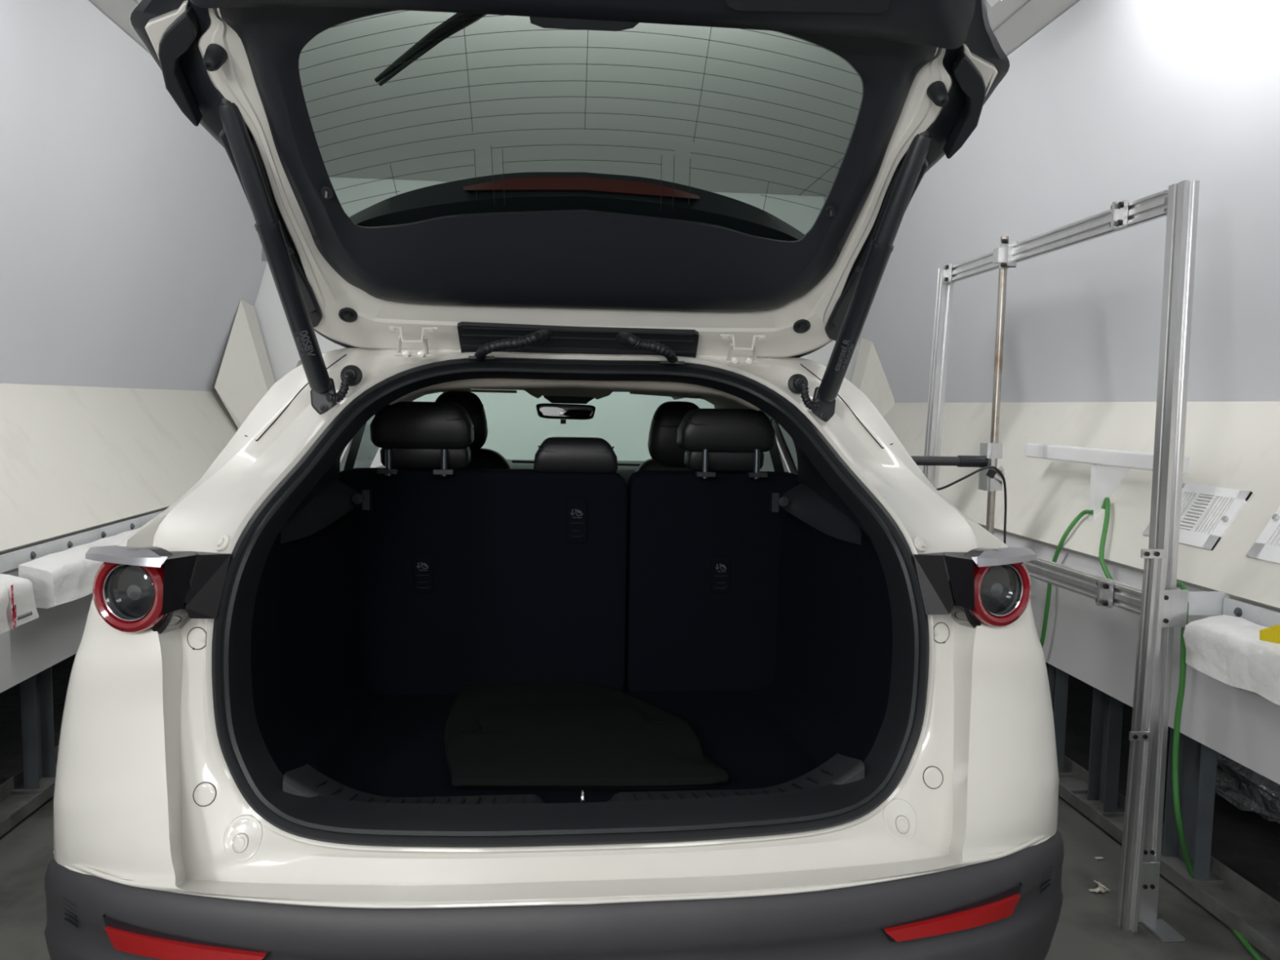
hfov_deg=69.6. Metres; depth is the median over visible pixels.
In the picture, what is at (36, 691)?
steel post
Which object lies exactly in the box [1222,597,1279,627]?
strip
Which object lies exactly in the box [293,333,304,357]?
print
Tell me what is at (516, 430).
wall
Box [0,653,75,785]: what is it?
trim
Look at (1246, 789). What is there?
bag
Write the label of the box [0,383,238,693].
wall
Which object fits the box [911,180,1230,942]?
metal frame
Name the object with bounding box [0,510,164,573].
strip
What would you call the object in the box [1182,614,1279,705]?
block
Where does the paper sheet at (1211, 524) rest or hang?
in the wall at (1232, 445)
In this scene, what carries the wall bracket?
attached to the wall at (1232, 445)
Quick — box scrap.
[1088,880,1110,893]
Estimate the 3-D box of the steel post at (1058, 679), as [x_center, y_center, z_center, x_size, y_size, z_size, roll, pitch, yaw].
[1.507,0.823,3.329,0.140,0.490,0.080,0,5,-5]
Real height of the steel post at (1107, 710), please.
0.490 m
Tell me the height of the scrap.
0.011 m
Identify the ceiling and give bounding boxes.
[88,0,1079,195]
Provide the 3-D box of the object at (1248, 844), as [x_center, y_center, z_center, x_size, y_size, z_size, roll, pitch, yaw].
[2.197,1.227,1.695,1.160,0.012,8.750,0,5,-5]
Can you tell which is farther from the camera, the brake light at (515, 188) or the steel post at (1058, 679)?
the steel post at (1058, 679)
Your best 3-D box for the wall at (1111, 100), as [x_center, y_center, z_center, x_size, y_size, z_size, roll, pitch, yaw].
[1.749,-0.779,1.487,0.399,1.288,8.750,0,5,-5]
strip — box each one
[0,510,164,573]
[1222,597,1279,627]
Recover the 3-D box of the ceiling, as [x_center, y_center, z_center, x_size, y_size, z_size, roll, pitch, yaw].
[-0.050,-1.448,1.262,3.440,0.030,8.750,0,5,-5]
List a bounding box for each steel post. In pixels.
[10,666,55,795]
[1048,663,1074,777]
[1058,779,1088,794]
[1080,687,1124,817]
[1160,727,1223,884]
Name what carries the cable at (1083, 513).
hanging from the wall at (1232, 445)
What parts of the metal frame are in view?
boom arm, guide rod, rail, rail, clip plate, clip plate, joining plate, wall plate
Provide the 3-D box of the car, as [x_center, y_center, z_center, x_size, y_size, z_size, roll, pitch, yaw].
[-0.268,-0.109,3.433,1.888,2.315,4.719,0,5,-5]
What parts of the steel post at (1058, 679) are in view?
plate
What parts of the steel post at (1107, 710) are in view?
plate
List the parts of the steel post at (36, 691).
plate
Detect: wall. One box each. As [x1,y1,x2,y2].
[0,0,266,391]
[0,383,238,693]
[253,177,859,472]
[823,0,1279,402]
[883,401,1279,784]
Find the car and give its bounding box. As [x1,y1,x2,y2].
[44,0,1063,959]
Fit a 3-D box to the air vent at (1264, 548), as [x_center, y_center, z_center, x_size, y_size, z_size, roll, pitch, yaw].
[1.639,0.111,2.206,0.137,0.204,0.312,0,5,-5]
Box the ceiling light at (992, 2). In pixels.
[986,0,1001,6]
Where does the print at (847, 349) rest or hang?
on the car
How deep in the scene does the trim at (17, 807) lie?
2.97 m
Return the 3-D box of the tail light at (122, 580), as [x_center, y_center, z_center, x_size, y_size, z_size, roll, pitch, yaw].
[-0.848,0.186,1.556,0.094,0.094,0.040,2,5,9]
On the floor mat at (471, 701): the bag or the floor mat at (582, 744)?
the floor mat at (582, 744)
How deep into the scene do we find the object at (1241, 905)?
2.50 m
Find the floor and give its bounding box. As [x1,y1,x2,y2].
[0,795,1271,959]
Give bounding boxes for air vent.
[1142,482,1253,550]
[1245,506,1279,564]
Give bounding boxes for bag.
[1214,752,1279,823]
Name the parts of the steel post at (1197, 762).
plate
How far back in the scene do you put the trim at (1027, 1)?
3.17 m
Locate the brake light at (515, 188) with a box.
[463,177,699,199]
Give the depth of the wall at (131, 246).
3.56 m
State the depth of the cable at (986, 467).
3.23 m
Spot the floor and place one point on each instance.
(1086, 928)
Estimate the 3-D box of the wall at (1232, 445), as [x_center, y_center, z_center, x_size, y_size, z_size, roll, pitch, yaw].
[1.752,0.313,1.577,0.358,0.918,8.750,0,5,-5]
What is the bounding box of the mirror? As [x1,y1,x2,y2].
[535,403,595,423]
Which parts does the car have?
panel, panel, buffer seat, moulding, pillar trim, pillar trim, headrest post, header trim, wiper blade, headrest post, backrest, backrest, load sill, frame, trim panel, trim, backrest, headrest post, backrest, header trim, headrest post, pillar trim, pull handle, pillar trim, moulding, buffer seat, panel, panel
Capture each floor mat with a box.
[443,681,728,789]
[447,704,728,786]
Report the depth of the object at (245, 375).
5.25 m
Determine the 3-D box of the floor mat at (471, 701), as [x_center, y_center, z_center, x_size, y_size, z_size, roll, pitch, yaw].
[-0.157,0.591,2.242,0.622,0.018,0.760,0,5,-5]
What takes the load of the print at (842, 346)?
on the car
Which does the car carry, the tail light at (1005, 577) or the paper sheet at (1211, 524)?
the tail light at (1005, 577)
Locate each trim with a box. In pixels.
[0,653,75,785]
[0,745,58,837]
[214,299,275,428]
[798,0,1031,195]
[851,337,894,417]
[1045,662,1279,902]
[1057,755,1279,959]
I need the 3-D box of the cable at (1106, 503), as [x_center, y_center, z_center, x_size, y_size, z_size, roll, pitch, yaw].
[1.490,0.621,2.564,0.192,1.057,0.990,1,5,3]
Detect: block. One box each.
[0,573,39,634]
[18,527,140,608]
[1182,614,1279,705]
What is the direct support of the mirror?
attached to the car
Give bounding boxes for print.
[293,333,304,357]
[299,330,315,355]
[835,339,849,370]
[842,344,853,368]
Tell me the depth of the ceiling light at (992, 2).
2.61 m
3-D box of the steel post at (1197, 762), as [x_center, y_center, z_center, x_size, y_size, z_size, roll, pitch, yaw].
[1.573,0.881,2.631,0.140,0.490,0.160,0,5,-5]
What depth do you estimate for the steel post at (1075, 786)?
3.21 m
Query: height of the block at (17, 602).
0.147 m
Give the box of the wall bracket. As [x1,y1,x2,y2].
[1025,443,1190,521]
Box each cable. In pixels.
[936,466,1006,543]
[1040,510,1093,647]
[1098,497,1262,959]
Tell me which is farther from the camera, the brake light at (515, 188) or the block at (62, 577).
the block at (62, 577)
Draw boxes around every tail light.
[107,564,138,619]
[992,564,1018,614]
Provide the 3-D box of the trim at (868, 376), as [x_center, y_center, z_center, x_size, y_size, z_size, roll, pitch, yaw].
[1.364,-0.482,5.663,0.346,1.014,0.320,0,5,-5]

